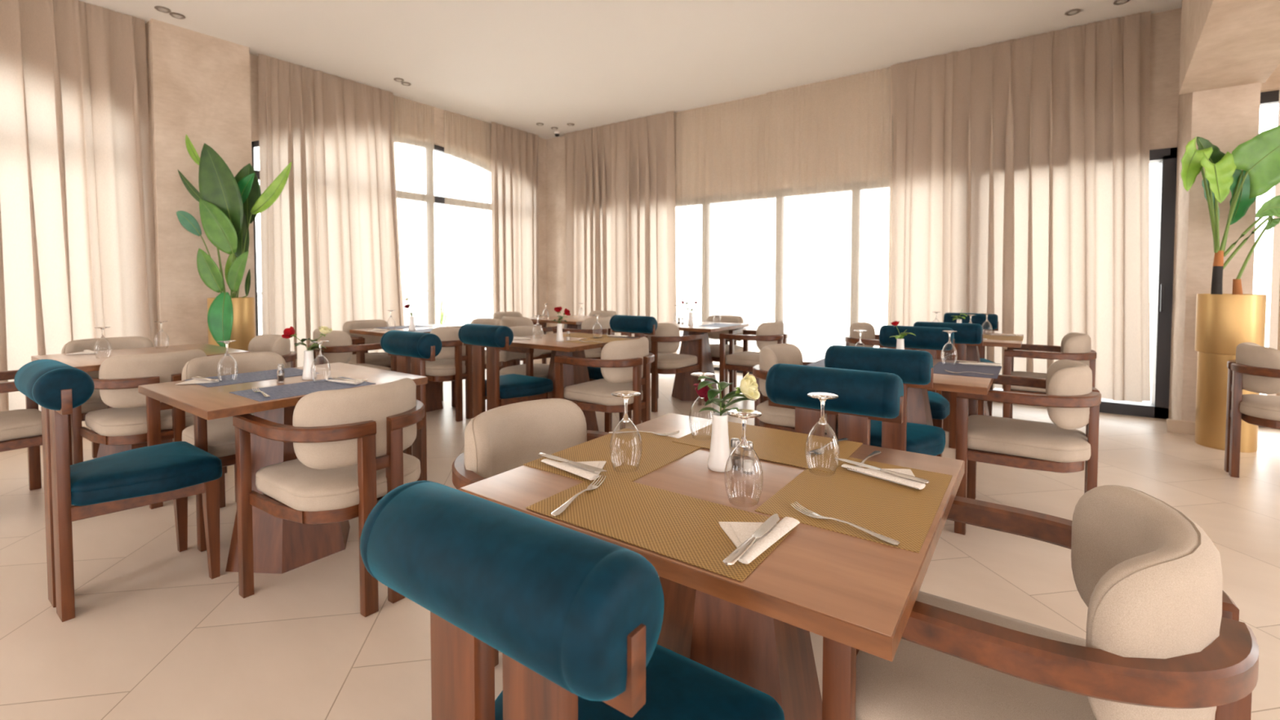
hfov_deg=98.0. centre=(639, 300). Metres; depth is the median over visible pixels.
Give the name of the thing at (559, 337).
bud vase
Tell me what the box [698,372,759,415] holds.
rose
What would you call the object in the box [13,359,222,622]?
chair
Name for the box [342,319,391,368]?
armchair
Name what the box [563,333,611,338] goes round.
placemat
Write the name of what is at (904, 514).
placemat
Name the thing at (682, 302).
rose
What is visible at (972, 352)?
dining table
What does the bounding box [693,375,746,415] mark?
rose
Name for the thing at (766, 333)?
armchair
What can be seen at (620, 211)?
curtain
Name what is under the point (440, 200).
window
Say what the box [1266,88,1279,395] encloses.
curtain
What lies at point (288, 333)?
rose
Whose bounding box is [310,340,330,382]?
wine glass
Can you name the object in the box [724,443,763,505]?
bowl
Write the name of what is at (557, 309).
rose
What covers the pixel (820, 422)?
bowl
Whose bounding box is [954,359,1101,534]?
armchair
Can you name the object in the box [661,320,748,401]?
dining table
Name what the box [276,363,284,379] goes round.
shaker
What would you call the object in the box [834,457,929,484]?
table knife
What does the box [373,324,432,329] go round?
placemat
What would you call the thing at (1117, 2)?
recessed light
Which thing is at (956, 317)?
leafy sprig
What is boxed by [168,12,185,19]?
recessed light
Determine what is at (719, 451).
bud vase
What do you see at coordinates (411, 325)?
bud vase
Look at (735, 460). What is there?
shaker
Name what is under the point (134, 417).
armchair
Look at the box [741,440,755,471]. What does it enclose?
shaker
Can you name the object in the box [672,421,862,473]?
placemat
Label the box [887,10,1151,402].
curtain
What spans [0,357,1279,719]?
floor
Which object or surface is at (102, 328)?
wine glass
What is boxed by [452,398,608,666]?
armchair
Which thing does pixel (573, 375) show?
dining table
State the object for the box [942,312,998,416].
chair
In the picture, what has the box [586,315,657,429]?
chair
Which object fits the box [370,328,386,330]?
folded napkin
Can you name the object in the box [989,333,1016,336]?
folded napkin
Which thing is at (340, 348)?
armchair
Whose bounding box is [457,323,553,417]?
chair
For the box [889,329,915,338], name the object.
leafy sprig
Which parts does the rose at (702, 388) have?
stem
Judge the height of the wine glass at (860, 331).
0.178 m
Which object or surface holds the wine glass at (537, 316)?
on the dining table at (573, 375)
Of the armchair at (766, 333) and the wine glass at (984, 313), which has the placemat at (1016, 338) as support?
the wine glass at (984, 313)
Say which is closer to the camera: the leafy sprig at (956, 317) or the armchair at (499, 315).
the leafy sprig at (956, 317)
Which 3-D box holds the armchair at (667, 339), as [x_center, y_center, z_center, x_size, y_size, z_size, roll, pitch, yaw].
[0.232,0.602,5.309,0.570,0.810,0.541,1,2,35]
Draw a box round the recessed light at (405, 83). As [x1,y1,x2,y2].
[400,81,411,85]
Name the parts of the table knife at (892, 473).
blade, handle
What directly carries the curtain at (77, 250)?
hanging from the ceiling
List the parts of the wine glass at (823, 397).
stem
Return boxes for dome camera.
[554,131,559,137]
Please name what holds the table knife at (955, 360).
on the folded napkin at (965, 363)
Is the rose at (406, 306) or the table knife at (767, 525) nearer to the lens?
the table knife at (767, 525)
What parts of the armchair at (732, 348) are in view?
seat frame, backrest, seat, leg, leg, leg, arm rail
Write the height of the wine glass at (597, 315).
0.178 m
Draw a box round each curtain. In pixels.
[0,0,157,411]
[258,53,404,367]
[392,95,436,359]
[444,110,493,349]
[491,121,539,327]
[564,111,676,353]
[673,93,766,367]
[759,66,893,361]
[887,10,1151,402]
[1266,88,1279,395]
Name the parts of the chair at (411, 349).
post, post, rail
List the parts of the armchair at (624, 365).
leg, rail, arm rail, seat frame, seat, leg, backrest, leg, leg, arm rail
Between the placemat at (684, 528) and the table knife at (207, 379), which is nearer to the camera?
the placemat at (684, 528)
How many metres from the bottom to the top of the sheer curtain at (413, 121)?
3.439 m
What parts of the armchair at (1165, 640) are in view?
leg, seat, arm rail, arm rail, backrest, leg, leg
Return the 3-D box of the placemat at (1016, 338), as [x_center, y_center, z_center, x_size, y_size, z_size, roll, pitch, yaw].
[2.837,0.288,4.377,0.290,0.001,0.440,1,2,35]
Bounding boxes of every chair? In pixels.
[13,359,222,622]
[360,480,784,719]
[380,329,441,480]
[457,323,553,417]
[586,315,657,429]
[765,363,903,655]
[824,345,945,457]
[879,324,954,428]
[913,321,984,448]
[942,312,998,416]
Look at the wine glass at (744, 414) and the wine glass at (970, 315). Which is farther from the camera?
the wine glass at (970, 315)
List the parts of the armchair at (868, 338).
arm rail, arm rail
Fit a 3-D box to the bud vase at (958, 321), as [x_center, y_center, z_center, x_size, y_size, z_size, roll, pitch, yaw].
[2.643,0.216,4.611,0.058,0.129,0.058,1,2,35]
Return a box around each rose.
[281,326,319,351]
[309,325,332,351]
[403,303,417,315]
[551,306,567,323]
[555,308,570,323]
[681,301,693,312]
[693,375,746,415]
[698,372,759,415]
[890,320,908,338]
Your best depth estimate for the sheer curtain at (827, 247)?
6.41 m
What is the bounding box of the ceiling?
[79,0,1182,139]
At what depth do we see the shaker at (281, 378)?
2.43 m
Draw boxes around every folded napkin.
[66,349,97,354]
[175,376,218,384]
[328,378,367,384]
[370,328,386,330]
[513,336,530,339]
[541,458,606,479]
[608,335,627,337]
[718,516,799,564]
[841,463,925,489]
[959,362,999,366]
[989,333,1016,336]
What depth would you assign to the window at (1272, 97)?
4.48 m
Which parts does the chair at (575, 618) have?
post, post, seat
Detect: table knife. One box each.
[190,376,219,381]
[328,376,363,381]
[537,452,606,471]
[722,513,779,565]
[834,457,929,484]
[955,360,1003,364]
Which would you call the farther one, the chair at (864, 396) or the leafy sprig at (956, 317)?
the leafy sprig at (956, 317)
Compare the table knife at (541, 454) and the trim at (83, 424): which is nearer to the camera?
the table knife at (541, 454)
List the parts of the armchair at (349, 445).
leg, rail, arm rail, seat frame, seat, backrest, leg, leg, arm rail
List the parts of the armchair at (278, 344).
backrest, arm rail, leg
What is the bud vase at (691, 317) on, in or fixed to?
on the dining table at (683, 389)
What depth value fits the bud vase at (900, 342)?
3.01 m
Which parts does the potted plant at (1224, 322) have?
stem, stem, stem, pot, stem, stem, stem, stem, stem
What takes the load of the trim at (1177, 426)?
attached to the wall column
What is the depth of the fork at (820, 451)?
1.44 m
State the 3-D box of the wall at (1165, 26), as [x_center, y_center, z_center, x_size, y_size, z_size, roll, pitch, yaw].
[3.585,-0.755,5.650,12.350,3.500,0.300,1,2,35]
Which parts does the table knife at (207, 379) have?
blade, handle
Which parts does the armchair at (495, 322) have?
leg, backrest, seat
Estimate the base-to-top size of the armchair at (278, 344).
0.810 m
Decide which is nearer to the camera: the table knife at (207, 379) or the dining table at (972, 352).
the table knife at (207, 379)
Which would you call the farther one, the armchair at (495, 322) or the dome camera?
the dome camera
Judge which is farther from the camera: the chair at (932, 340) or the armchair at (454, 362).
the armchair at (454, 362)
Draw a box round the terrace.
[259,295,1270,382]
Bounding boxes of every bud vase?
[302,350,316,379]
[408,315,415,330]
[555,323,564,341]
[688,311,693,324]
[707,412,732,471]
[896,338,904,349]
[956,319,961,323]
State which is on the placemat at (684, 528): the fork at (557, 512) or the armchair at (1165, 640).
the fork at (557, 512)
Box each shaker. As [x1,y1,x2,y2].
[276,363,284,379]
[276,365,284,382]
[729,438,742,468]
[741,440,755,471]
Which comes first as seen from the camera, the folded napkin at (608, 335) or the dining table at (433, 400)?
the folded napkin at (608, 335)
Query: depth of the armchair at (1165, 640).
0.81 m
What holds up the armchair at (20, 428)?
on the floor
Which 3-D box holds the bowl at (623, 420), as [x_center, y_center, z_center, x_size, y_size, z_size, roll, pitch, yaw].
[-0.033,0.334,1.301,0.076,0.118,0.076,1,2,35]
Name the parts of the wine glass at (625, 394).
stem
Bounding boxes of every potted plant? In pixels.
[176,133,291,351]
[1180,125,1279,452]
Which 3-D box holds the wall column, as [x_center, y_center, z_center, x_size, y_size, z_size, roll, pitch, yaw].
[4.650,-0.718,4.559,0.360,3.500,0.840,1,2,35]
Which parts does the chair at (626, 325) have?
seat, leg, post, post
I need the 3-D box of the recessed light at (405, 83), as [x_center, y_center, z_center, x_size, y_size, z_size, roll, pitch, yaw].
[-2.728,-2.526,6.494,0.110,0.018,0.110,1,2,35]
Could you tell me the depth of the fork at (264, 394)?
2.16 m
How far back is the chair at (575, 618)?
0.65 m
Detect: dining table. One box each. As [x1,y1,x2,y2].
[31,343,249,457]
[137,362,427,573]
[349,324,454,412]
[457,413,964,719]
[509,332,641,431]
[530,315,605,328]
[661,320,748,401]
[812,359,994,426]
[942,333,1023,431]
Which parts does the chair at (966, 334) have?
post, post, leg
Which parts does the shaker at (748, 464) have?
glass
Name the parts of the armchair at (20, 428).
arm rail, arm rail, rail, seat, seat frame, leg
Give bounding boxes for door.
[992,146,1177,419]
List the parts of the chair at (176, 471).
post, post, rail, seat, leg, leg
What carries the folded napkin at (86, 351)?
on the dining table at (85, 362)
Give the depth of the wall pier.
5.12 m
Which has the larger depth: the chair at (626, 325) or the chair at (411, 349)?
the chair at (626, 325)
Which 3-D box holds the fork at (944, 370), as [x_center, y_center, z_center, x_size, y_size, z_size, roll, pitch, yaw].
[1.563,0.341,2.646,0.202,0.012,0.024,1,2,25]
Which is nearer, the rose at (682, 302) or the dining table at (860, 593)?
the dining table at (860, 593)
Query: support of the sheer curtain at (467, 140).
hanging from the ceiling
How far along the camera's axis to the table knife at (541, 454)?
1.30 m
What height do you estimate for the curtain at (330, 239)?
3.357 m
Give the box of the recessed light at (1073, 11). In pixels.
[1064,8,1080,15]
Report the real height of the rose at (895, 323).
0.197 m
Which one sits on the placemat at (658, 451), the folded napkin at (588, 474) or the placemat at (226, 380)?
the folded napkin at (588, 474)
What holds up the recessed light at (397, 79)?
in the ceiling
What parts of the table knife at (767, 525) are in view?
handle, blade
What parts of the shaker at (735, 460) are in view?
glass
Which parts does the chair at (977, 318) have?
seat, post, leg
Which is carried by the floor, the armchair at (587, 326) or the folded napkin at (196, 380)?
the armchair at (587, 326)
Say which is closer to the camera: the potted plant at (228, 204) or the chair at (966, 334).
the chair at (966, 334)
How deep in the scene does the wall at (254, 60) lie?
8.95 m
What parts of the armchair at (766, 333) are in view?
leg, rail, seat, leg, arm rail, arm rail, backrest, leg, leg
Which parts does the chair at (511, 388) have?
post, post, seat, rail, leg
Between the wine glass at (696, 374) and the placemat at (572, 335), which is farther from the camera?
the placemat at (572, 335)
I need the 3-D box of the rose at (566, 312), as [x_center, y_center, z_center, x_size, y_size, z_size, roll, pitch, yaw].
[-0.560,0.161,4.094,0.108,0.215,0.118,0,2,1]
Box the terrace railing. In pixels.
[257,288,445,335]
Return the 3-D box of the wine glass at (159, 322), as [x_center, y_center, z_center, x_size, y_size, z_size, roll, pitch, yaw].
[-3.132,0.223,3.644,0.076,0.178,0.076,-1,2,-30]
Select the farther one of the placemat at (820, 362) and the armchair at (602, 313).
the armchair at (602, 313)
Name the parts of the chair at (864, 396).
post, post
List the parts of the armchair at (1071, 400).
leg, leg, rail, seat frame, seat, arm rail, arm rail, backrest, leg, leg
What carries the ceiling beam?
attached to the ceiling
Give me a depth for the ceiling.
5.32 m
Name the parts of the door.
handle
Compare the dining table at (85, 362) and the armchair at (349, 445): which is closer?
the armchair at (349, 445)
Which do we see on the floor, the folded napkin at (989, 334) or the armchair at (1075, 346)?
the armchair at (1075, 346)
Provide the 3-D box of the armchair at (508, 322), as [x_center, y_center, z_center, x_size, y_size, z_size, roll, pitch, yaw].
[-1.277,0.572,6.189,0.570,0.810,0.541,1,2,35]
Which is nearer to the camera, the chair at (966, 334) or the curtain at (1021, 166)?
the chair at (966, 334)
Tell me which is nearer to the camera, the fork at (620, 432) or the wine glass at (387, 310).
the fork at (620, 432)
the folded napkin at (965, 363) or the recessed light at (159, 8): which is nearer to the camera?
the folded napkin at (965, 363)
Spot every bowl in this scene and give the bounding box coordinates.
[217,354,238,382]
[310,355,330,382]
[609,418,642,471]
[688,395,715,438]
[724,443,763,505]
[804,421,839,475]
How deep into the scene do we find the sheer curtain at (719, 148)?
7.23 m
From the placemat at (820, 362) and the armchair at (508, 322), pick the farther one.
the armchair at (508, 322)
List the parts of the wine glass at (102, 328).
stem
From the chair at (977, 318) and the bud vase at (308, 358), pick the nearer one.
the bud vase at (308, 358)
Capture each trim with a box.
[81,421,90,437]
[1166,418,1195,435]
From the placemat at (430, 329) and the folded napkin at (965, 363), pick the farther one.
the placemat at (430, 329)
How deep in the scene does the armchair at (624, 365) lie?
3.62 m
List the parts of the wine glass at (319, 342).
stem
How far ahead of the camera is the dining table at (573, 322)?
6.58 m
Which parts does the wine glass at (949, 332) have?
stem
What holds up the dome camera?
attached to the ceiling
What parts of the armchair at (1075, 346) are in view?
leg, leg, rail, seat, arm rail, arm rail, backrest, leg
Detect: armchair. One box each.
[0,369,42,490]
[61,336,154,465]
[71,349,206,509]
[181,351,287,551]
[224,334,297,473]
[232,377,424,617]
[307,328,396,371]
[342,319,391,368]
[410,325,472,421]
[436,318,502,401]
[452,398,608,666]
[493,311,546,364]
[499,325,549,378]
[501,315,557,368]
[552,316,613,359]
[554,336,654,432]
[588,310,617,335]
[645,323,704,412]
[706,315,746,392]
[719,320,787,403]
[752,343,838,439]
[822,484,1258,719]
[844,322,879,347]
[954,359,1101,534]
[1002,332,1097,418]
[1224,342,1279,477]
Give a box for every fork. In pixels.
[252,386,270,397]
[551,475,605,515]
[608,430,679,435]
[790,501,900,545]
[807,437,848,454]
[848,450,880,470]
[944,369,993,374]
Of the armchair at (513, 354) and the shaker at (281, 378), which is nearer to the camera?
the shaker at (281, 378)
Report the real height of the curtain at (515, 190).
3.357 m
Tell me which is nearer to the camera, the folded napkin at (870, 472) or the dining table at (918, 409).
the folded napkin at (870, 472)
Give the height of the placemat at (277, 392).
0.001 m
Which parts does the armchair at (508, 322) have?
backrest, rail, seat, arm rail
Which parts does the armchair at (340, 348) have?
leg, leg, backrest, arm rail, arm rail, leg, seat, leg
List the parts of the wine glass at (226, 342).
stem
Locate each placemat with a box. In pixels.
[184,367,317,387]
[229,377,374,401]
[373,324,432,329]
[408,328,434,332]
[523,427,700,481]
[525,473,797,581]
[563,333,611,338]
[564,337,631,344]
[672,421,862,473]
[697,323,742,327]
[754,457,952,553]
[806,358,824,366]
[933,361,1001,378]
[982,334,1023,341]
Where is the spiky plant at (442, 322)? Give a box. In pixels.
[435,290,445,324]
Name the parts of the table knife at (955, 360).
handle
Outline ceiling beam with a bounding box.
[1178,0,1279,94]
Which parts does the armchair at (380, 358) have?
arm rail, backrest, seat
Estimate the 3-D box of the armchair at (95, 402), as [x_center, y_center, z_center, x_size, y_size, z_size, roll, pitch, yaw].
[-3.450,0.659,3.665,0.541,0.810,0.570,1,2,35]
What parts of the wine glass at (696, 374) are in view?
stem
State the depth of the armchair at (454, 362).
4.73 m
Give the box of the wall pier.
[146,18,256,346]
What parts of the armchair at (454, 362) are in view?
rail, seat frame, seat, backrest, arm rail, leg, leg, leg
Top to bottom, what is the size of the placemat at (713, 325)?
0.001 m
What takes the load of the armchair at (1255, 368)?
on the floor
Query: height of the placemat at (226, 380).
0.001 m
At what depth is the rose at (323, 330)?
2.49 m
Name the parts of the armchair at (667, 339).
leg, leg, backrest, seat, seat frame, arm rail, rail, leg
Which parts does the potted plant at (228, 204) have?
stem, stem, stem, pot, stem, stem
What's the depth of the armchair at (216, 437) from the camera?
2.71 m
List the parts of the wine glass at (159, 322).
stem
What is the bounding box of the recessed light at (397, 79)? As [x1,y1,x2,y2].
[393,77,404,81]
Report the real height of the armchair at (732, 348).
0.810 m
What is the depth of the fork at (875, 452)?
1.37 m
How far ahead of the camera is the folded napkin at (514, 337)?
4.24 m
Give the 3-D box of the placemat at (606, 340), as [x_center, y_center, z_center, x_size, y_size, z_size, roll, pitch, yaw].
[-0.311,0.296,4.165,0.290,0.001,0.440,1,2,35]
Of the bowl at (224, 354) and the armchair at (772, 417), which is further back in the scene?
the armchair at (772, 417)
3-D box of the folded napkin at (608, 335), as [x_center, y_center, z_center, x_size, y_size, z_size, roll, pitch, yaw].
[-0.163,0.277,4.460,0.183,0.013,0.126,1,2,25]
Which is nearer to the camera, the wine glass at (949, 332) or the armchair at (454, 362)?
the wine glass at (949, 332)
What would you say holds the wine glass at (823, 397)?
on the placemat at (904, 514)
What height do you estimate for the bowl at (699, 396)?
0.118 m
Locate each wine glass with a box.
[93,326,112,358]
[154,320,168,348]
[217,340,238,382]
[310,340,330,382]
[386,310,395,329]
[533,315,542,338]
[592,314,602,337]
[609,390,642,471]
[688,372,715,438]
[724,408,763,505]
[804,392,839,475]
[853,329,866,346]
[941,330,957,365]
[965,314,973,323]
[982,313,991,335]
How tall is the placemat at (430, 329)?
0.001 m
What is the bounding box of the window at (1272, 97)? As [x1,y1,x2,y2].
[1257,89,1279,427]
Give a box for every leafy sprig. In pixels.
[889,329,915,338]
[952,309,967,320]
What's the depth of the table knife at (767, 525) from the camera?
0.91 m
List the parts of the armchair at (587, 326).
arm rail, seat frame, seat, backrest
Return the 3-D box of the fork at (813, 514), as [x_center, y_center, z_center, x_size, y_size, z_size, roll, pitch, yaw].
[0.362,0.397,0.998,0.024,0.012,0.202,-2,3,-41]
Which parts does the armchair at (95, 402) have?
leg, seat frame, seat, leg, backrest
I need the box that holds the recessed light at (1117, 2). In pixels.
[1113,0,1129,4]
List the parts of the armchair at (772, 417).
leg, arm rail, leg, backrest, seat, rail, seat frame, arm rail, leg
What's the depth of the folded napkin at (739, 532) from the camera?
0.95 m
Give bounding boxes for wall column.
[1168,82,1261,422]
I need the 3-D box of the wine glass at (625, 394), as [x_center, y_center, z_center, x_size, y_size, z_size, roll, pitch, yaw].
[-0.033,0.304,1.300,0.076,0.178,0.076,-1,2,-30]
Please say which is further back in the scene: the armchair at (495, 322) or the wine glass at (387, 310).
the armchair at (495, 322)
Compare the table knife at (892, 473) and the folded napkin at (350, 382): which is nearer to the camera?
the table knife at (892, 473)
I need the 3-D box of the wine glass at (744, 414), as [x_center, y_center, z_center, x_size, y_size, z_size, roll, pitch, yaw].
[0.205,0.310,1.099,0.076,0.178,0.076,-1,2,-30]
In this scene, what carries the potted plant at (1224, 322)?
on the floor
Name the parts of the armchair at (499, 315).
backrest, arm rail, leg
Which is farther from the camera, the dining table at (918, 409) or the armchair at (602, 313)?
the armchair at (602, 313)
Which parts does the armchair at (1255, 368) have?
leg, arm rail, leg, arm rail, backrest, seat, seat frame, rail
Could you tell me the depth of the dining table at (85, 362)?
3.32 m
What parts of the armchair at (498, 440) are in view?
arm rail, leg, backrest, arm rail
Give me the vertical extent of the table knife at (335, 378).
0.008 m
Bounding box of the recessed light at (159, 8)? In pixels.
[154,5,171,13]
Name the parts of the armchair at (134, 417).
leg, rail, arm rail, seat, seat frame, backrest, leg, arm rail, leg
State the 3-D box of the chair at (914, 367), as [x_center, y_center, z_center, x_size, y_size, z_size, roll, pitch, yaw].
[1.155,0.651,2.625,0.466,0.897,0.514,1,2,35]
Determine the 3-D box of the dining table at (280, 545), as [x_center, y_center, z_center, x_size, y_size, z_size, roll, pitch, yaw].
[-1.554,0.730,2.480,0.808,0.750,0.840,1,2,35]
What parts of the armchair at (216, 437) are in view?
leg, seat, leg, seat frame, backrest, leg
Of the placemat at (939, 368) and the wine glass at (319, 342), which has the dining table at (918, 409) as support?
the placemat at (939, 368)
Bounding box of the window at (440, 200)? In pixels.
[251,140,444,336]
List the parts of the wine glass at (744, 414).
stem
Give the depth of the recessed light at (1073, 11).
4.75 m
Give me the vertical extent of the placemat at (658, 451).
0.001 m
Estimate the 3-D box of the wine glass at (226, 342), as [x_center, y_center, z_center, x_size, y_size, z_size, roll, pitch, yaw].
[-1.813,0.265,2.446,0.076,0.178,0.076,-1,2,-30]
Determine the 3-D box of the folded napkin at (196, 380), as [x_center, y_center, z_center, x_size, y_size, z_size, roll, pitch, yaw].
[-1.930,0.348,2.414,0.183,0.013,0.126,1,2,25]
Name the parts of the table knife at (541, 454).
handle, blade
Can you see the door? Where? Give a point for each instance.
(1158, 408)
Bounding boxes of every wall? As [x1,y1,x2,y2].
[144,23,546,333]
[546,8,1279,333]
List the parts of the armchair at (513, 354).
leg, leg, arm rail, backrest, seat, leg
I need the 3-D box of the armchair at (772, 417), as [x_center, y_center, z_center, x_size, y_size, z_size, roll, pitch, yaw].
[0.940,0.674,3.224,0.541,0.810,0.570,1,2,35]
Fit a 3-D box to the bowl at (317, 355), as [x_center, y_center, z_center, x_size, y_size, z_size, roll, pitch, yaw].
[-1.394,0.295,2.431,0.076,0.118,0.076,1,2,35]
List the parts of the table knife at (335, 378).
handle, blade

